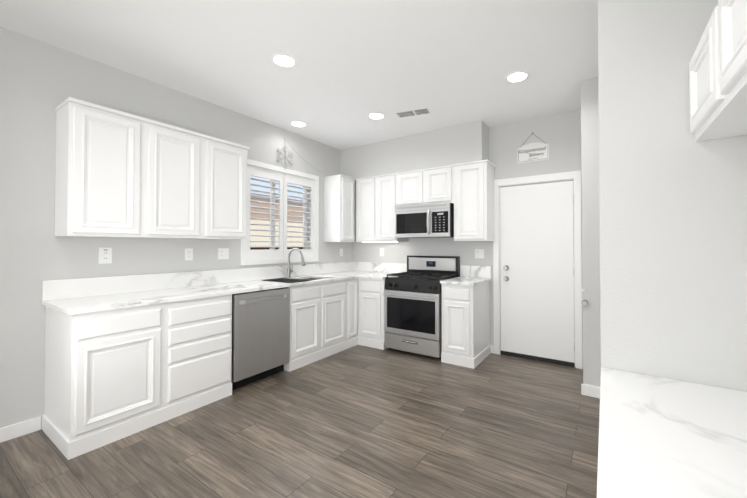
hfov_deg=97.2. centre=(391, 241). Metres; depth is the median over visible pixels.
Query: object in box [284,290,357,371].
base cabinet
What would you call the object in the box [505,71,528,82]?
recessed light
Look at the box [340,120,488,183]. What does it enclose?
soffit
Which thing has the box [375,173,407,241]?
upper cabinet
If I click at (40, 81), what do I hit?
wall
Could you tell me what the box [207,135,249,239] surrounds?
upper cabinet
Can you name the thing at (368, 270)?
countertop
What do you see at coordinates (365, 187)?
upper cabinet
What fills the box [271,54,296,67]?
recessed light
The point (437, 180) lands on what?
upper cabinet
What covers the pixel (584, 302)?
handle
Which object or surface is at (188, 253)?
electrical outlet
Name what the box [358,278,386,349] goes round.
base cabinet
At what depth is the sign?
3.79 m
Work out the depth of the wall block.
1.38 m
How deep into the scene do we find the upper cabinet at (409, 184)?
4.32 m
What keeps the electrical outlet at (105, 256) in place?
attached to the wall at (40, 81)
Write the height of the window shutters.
1.196 m
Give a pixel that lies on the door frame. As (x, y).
(575, 176)
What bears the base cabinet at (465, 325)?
on the floor
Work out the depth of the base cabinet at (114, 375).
2.29 m
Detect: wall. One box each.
[0,26,351,427]
[352,109,582,344]
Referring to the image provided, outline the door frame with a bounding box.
[493,170,582,368]
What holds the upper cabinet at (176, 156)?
attached to the wall at (40, 81)
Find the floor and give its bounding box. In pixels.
[0,345,599,497]
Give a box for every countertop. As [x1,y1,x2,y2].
[42,262,357,314]
[358,262,406,279]
[440,265,490,285]
[597,367,746,497]
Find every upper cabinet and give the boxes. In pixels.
[55,97,146,237]
[147,119,206,238]
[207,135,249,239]
[324,174,355,241]
[355,176,374,241]
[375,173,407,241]
[395,169,422,206]
[423,165,450,204]
[451,159,494,240]
[689,0,746,141]
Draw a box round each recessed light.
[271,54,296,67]
[290,121,306,126]
[368,113,384,119]
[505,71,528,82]
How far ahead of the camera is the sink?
3.68 m
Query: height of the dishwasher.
0.878 m
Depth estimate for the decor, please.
4.13 m
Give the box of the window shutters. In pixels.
[240,159,318,264]
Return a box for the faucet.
[286,248,304,277]
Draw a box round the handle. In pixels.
[581,289,587,305]
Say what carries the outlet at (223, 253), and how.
attached to the wall at (40, 81)
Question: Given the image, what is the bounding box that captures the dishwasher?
[231,287,289,389]
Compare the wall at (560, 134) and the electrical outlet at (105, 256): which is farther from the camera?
the wall at (560, 134)
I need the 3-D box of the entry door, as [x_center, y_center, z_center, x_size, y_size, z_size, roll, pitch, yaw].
[1.645,0.347,3.771,0.796,2.024,0.108,-1,-1,33]
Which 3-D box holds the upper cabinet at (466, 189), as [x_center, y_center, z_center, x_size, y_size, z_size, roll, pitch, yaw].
[0.997,-0.467,3.986,0.400,0.922,0.348,-1,-1,33]
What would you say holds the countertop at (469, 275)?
on the base cabinet at (465, 325)
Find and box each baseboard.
[0,416,40,442]
[596,387,599,398]
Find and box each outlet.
[98,247,111,263]
[185,248,192,260]
[218,248,228,258]
[380,248,383,255]
[475,249,483,257]
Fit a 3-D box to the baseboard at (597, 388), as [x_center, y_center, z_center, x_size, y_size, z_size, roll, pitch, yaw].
[1.357,1.289,2.148,0.040,0.095,1.606,-1,-1,33]
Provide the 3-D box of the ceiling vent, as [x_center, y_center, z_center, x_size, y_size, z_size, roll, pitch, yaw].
[0.233,-1.420,3.634,0.380,0.005,0.150,0,-1,21]
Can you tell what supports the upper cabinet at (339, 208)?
attached to the wall at (40, 81)
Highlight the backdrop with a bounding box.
[250,176,302,249]
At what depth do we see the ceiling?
2.50 m
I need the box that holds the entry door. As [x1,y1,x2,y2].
[500,180,574,366]
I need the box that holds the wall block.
[581,0,746,391]
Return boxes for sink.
[263,278,309,282]
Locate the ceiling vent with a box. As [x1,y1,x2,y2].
[395,108,430,117]
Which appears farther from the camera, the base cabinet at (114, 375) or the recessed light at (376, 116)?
the recessed light at (376, 116)
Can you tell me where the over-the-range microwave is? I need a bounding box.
[395,203,453,237]
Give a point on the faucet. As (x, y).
(289, 270)
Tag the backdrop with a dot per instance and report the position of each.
(276, 217)
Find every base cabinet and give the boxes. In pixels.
[41,294,231,459]
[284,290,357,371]
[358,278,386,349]
[441,281,490,368]
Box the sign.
[517,132,548,162]
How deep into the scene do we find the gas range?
3.95 m
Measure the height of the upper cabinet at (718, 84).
0.910 m
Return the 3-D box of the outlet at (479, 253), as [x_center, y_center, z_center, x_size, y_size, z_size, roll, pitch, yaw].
[1.097,0.152,4.118,0.118,0.118,0.008,-1,-1,33]
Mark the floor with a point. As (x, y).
(358, 421)
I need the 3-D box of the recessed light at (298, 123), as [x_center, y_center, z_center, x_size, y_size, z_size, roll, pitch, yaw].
[-1.125,-1.416,3.966,0.196,0.004,0.196,-1,-1,33]
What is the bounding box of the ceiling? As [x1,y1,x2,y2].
[0,0,597,149]
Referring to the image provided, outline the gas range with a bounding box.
[383,255,459,358]
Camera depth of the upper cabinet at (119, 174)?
2.39 m
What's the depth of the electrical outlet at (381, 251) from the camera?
4.92 m
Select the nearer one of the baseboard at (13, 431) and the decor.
the baseboard at (13, 431)
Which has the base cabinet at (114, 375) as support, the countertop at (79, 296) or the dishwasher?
the countertop at (79, 296)
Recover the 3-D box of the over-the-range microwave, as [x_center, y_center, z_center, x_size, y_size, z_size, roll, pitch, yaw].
[0.459,-0.255,4.286,0.792,0.404,0.424,-1,-1,33]

